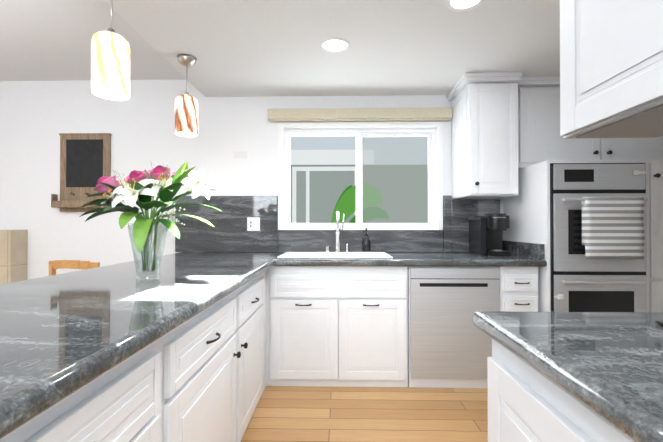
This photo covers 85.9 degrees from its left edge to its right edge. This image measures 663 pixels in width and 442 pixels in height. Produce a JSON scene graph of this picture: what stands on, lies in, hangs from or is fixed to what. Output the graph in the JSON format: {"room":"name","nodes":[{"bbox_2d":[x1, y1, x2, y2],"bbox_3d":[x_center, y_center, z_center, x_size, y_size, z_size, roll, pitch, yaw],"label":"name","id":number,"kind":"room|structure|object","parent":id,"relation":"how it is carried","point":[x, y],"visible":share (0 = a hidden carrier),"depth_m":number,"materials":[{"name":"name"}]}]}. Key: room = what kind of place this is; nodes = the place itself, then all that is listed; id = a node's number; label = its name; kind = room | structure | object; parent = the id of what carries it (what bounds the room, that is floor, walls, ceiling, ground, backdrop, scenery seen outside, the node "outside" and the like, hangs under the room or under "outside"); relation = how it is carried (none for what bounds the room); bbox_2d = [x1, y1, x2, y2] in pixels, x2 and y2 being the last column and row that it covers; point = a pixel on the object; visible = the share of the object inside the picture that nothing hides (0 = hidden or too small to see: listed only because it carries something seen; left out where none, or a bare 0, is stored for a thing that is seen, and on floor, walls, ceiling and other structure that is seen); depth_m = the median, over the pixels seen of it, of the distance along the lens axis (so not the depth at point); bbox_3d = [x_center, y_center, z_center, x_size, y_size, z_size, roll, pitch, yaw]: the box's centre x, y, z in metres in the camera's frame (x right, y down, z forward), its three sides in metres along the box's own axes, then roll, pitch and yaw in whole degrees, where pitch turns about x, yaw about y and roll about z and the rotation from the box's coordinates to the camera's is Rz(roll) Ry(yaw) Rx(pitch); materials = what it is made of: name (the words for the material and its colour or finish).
{"room":"kitchen","nodes":[
{"label":"kitchen","id":0,"kind":"room"},
{"bbox_2d":[0,0,185,80],"bbox_3d":[-2.712,-1.379,0.635,3.060,0.150,5.230,0,0,1],"label":"ceiling","id":1,"kind":"structure","parent":0,"point":[45,40],"depth_m":2.56,"materials":[{"name":"paint"}]},
{"bbox_2d":[0,79,503,279],"bbox_3d":[-0.637,-0.115,3.248,7.420,2.600,0.160,0,0,1],"label":"wall","id":2,"kind":"structure","parent":0,"point":[37,118],"depth_m":3.23,"materials":[{"name":"paint"}]},
{"bbox_2d":[51,133,111,211],"bbox_3d":[-2.239,-0.442,3.192,0.489,0.709,0.081,0,0,1],"label":"frame","id":3,"kind":"object","parent":2,"relation":"attached to","point":[85,162],"visible":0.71,"depth_m":3.21,"materials":[{"name":"brown wood"}]},
{"bbox_2d":[234,151,247,157],"bbox_3d":[-0.809,-0.598,3.172,0.128,0.060,0.005,0,0,1],"label":"switch plate","id":4,"kind":"object","parent":2,"relation":"attached to","point":[240,154],"visible":1,"depth_m":3.17,"materials":[{"name":"paint"}]},
{"bbox_2d":[175,195,544,258],"bbox_3d":[0.056,0.018,2.839,2.892,0.497,0.623,0,0,1],"label":"backsplash","id":5,"kind":"structure","parent":2,"relation":"attached to","point":[227,231],"depth_m":3.13,"materials":[{"name":"grey stone"}]},
{"bbox_2d":[247,217,259,230],"bbox_3d":[-0.685,0.021,3.132,0.112,0.119,0.008,0,0,1],"label":"electrical outlet plate","id":6,"kind":"object","parent":5,"relation":"attached to","point":[253,223],"visible":1,"depth_m":3.13,"materials":[{"name":"white plastic"}]},
{"bbox_2d":[268,107,451,121],"bbox_3d":[0.244,-0.933,3.118,1.597,0.102,0.074,0,0,1],"label":"shade valance","id":7,"kind":"object","parent":2,"relation":"attached to","point":[358,114],"visible":1,"depth_m":3.08,"materials":[{"name":"beige fabric"}]},
{"bbox_2d":[278,122,442,229],"bbox_3d":[0.252,-0.402,3.203,1.450,0.948,0.138,0,0,1],"label":"window","id":8,"kind":"structure","parent":2,"relation":"in","point":[360,134],"depth_m":3.20,"materials":[{"name":"plastic"}]},
{"bbox_2d":[363,137,427,222],"bbox_3d":[0.580,-0.383,3.264,0.657,0.845,0.002,0,0,1],"label":"screen","id":9,"kind":"object","parent":8,"relation":"attached to","point":[386,170],"visible":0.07,"depth_m":3.26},
{"bbox_2d":[446,72,522,198],"bbox_3d":[1.220,-0.657,2.897,0.428,0.918,0.466,0,0,1],"label":"upper cabinet","id":10,"kind":"object","parent":2,"relation":"attached to","point":[484,135],"visible":1,"depth_m":2.71,"materials":[{"name":"white wood"}]},
{"bbox_2d":[518,76,662,168],"bbox_3d":[2.102,-0.770,2.943,1.330,0.691,0.338,0,0,1],"label":"upper cabinet","id":11,"kind":"object","parent":2,"relation":"attached to","point":[540,139],"visible":0.5,"depth_m":2.77,"materials":[{"name":"white wood"}]},
{"bbox_2d":[104,0,559,96],"bbox_3d":[0.837,-1.295,0.545,4.040,0.320,5.200,0,0,1],"label":"ceiling","id":12,"kind":"structure","parent":0,"point":[246,48],"depth_m":2.23,"materials":[{"name":"paint"}]},
{"bbox_2d":[91,0,129,99],"bbox_3d":[-0.989,-0.848,1.601,0.150,0.557,0.150,0,0,1],"label":"pendant lamp","id":13,"kind":"object","parent":12,"relation":"hanging from","point":[110,63],"visible":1,"depth_m":1.54,"materials":[{"name":"white glass"}]},
{"bbox_2d":[175,54,197,136],"bbox_3d":[-0.992,-0.858,2.441,0.150,0.524,0.150,0,0,1],"label":"pendant lamp","id":14,"kind":"object","parent":12,"relation":"hanging from","point":[186,114],"visible":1,"depth_m":2.39,"materials":[{"name":"white glass"}]},
{"bbox_2d":[320,37,349,52],"bbox_3d":[0.022,-1.118,2.262,0.190,0.010,0.190,0,0,1],"label":"recessed light","id":15,"kind":"object","parent":12,"relation":"in","point":[334,45],"visible":1,"depth_m":2.26,"materials":[{"name":"white plastic"}]},
{"bbox_2d":[446,0,483,11],"bbox_3d":[0.678,-1.121,1.803,0.190,0.010,0.190,0,0,1],"label":"recessed light","id":16,"kind":"object","parent":12,"relation":"in","point":[459,5],"visible":1,"depth_m":1.84,"materials":[{"name":"white plastic"}]},
{"bbox_2d":[241,386,487,441],"bbox_3d":[-0.691,1.191,0.659,7.100,0.050,5.400,0,0,1],"label":"floor","id":17,"kind":"structure","parent":0,"point":[339,414],"depth_m":2.16,"materials":[{"name":"brown wood"}]},
{"bbox_2d":[0,230,26,284],"bbox_3d":[-3.227,0.628,3.161,0.925,1.112,0.168,0,0,1],"label":"hearth","id":18,"kind":"object","parent":17,"relation":"on","point":[13,255],"visible":0.46,"depth_m":3.10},
{"bbox_2d":[49,260,99,275],"bbox_3d":[-2.060,0.737,2.571,0.492,0.884,0.440,0,0,15],"label":"dining chair","id":19,"kind":"object","parent":17,"relation":"on","point":[69,264],"visible":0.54,"depth_m":2.74,"materials":[{"name":"brown wood"}]},
{"bbox_2d":[0,331,171,441],"bbox_3d":[-0.915,0.735,0.677,0.851,0.863,0.730,0,0,1],"label":"base cabinet","id":20,"kind":"object","parent":17,"relation":"on","point":[131,401],"depth_m":0.83,"materials":[{"name":"white wood"}]},
{"bbox_2d":[0,252,279,438],"bbox_3d":[-0.903,0.280,1.069,0.960,0.050,4.198,0,0,1],"label":"countertop","id":21,"kind":"structure","parent":20,"relation":"on","point":[63,336],"depth_m":0.98,"materials":[{"name":"grey stone"}]},
{"bbox_2d":[79,160,220,281],"bbox_3d":[-0.763,-0.005,1.541,0.597,0.524,0.378,0,0,1],"label":"flower arrangement","id":22,"kind":"object","parent":21,"relation":"on","point":[140,190],"visible":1,"depth_m":1.52,"materials":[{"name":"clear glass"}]},
{"bbox_2d":[172,287,239,441],"bbox_3d":[-0.899,0.740,1.412,0.851,0.863,0.740,0,0,1],"label":"base cabinet","id":23,"kind":"object","parent":17,"relation":"on","point":[203,376],"depth_m":1.38,"materials":[{"name":"white wood"}]},
{"bbox_2d":[240,269,268,441],"bbox_3d":[-0.883,0.745,2.174,0.851,0.863,0.783,0,0,1],"label":"base cabinet","id":24,"kind":"object","parent":17,"relation":"on","point":[254,295],"depth_m":2.10,"materials":[{"name":"white wood"}]},
{"bbox_2d":[269,266,407,386],"bbox_3d":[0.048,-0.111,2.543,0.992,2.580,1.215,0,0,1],"label":"base cabinet","id":25,"kind":"object","parent":17,"relation":"on","point":[338,326],"visible":0.96,"depth_m":2.53,"materials":[{"name":"white wood"}]},
{"bbox_2d":[280,252,546,266],"bbox_3d":[0.558,0.292,2.814,1.887,0.050,0.648,0,0,1],"label":"countertop","id":26,"kind":"structure","parent":25,"relation":"on","point":[399,258],"depth_m":2.50,"materials":[{"name":"grey stone"}]},
{"bbox_2d":[277,252,392,258],"bbox_3d":[0.029,0.377,2.793,0.834,0.245,0.459,0,0,1],"label":"sink basin","id":27,"kind":"object","parent":26,"relation":"in","point":[359,255],"visible":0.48,"depth_m":2.98,"materials":[{"name":"ceramic"}]},
{"bbox_2d":[335,211,343,251],"bbox_3d":[0.066,0.089,2.949,0.087,0.356,0.276,0,0,1],"label":"faucet","id":28,"kind":"object","parent":26,"relation":"on","point":[338,227],"visible":0.96,"depth_m":3.04,"materials":[{"name":"silver metal"}]},
{"bbox_2d":[362,228,370,251],"bbox_3d":[0.297,0.161,3.027,0.071,0.214,0.081,0,0,1],"label":"soap bottle","id":29,"kind":"object","parent":26,"relation":"on","point":[366,244],"visible":0.83,"depth_m":3.00,"materials":[{"name":"plastic"}]},
{"bbox_2d":[469,213,509,255],"bbox_3d":[1.283,0.102,2.908,0.217,0.330,0.302,0,0,1],"label":"coffee maker","id":30,"kind":"object","parent":26,"relation":"on","point":[486,234],"visible":1,"depth_m":2.83,"materials":[{"name":"black plastic"}]},
{"bbox_2d":[408,266,499,387],"bbox_3d":[0.874,0.750,2.808,0.634,0.863,0.636,0,0,1],"label":"dishwasher","id":31,"kind":"object","parent":17,"relation":"on","point":[449,344],"visible":0.75,"depth_m":2.50,"materials":[{"name":"silver metal"}]},
{"bbox_2d":[499,267,537,311],"bbox_3d":[1.335,0.750,2.808,0.270,0.863,0.617,0,0,1],"label":"base cabinet","id":32,"kind":"object","parent":17,"relation":"on","point":[518,289],"visible":0.31,"depth_m":2.49,"materials":[{"name":"white wood"}]},
{"bbox_2d":[487,338,630,441],"bbox_3d":[0.748,0.734,0.648,0.660,0.864,0.670,0,0,1],"label":"base cabinet","id":33,"kind":"object","parent":17,"relation":"on","point":[527,403],"visible":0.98,"depth_m":0.71,"materials":[{"name":"white wood"}]},
{"bbox_2d":[473,311,662,441],"bbox_3d":[0.724,0.272,-0.021,0.678,0.050,2.085,0,0,1],"label":"countertop","id":34,"kind":"structure","parent":33,"relation":"on","point":[606,367],"depth_m":0.68,"materials":[{"name":"grey stone"}]},
{"bbox_2d":[504,160,655,311],"bbox_3d":[1.856,0.379,2.785,0.704,1.604,0.648,0,0,1],"label":"tall cabinet","id":35,"kind":"object","parent":17,"relation":"on","point":[527,209],"depth_m":2.52,"materials":[{"name":"white wood"}]},
{"bbox_2d":[550,163,648,311],"bbox_3d":[1.841,0.255,2.426,0.640,1.318,0.113,0,0,1],"label":"double oven","id":36,"kind":"object","parent":35,"relation":"in","point":[598,237],"visible":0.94,"depth_m":2.43,"materials":[{"name":"silver metal"}]},
{"bbox_2d":[656,161,662,311],"bbox_3d":[2.365,0.379,2.775,0.387,1.604,0.648,0,0,1],"label":"tall cabinet","id":37,"kind":"object","parent":17,"relation":"on","point":[659,164],"depth_m":2.46,"materials":[{"name":"white wood"}]},
{"bbox_3d":[1.124,0.011,-0.078,0.120,2.300,2.385,0,0,1],"label":"wall","id":38,"kind":"structure","parent":0,"visible":0},
{"bbox_2d":[560,0,662,135],"bbox_3d":[0.923,-0.723,0.903,0.320,0.815,0.625,0,0,1],"label":"upper cabinet","id":39,"kind":"object","parent":38,"relation":"attached to","point":[611,68],"depth_m":1.00,"materials":[{"name":"white wood"}]},
{"label":"outside","id":40,"kind":"structure","parent":0,"visible":0},
{"bbox_2d":[290,136,427,222],"bbox_3d":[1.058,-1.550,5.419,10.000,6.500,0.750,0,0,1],"label":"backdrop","id":41,"kind":"structure","parent":40,"point":[318,159],"depth_m":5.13,"materials":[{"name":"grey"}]},
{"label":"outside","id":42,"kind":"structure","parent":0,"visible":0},
{"bbox_2d":[331,184,388,222],"bbox_3d":[0.305,0.389,3.923,0.688,1.602,0.144,0,0,1],"label":"plant","id":43,"kind":"object","parent":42,"point":[350,194],"depth_m":3.89,"materials":[{"name":"green plant"}]}
]}

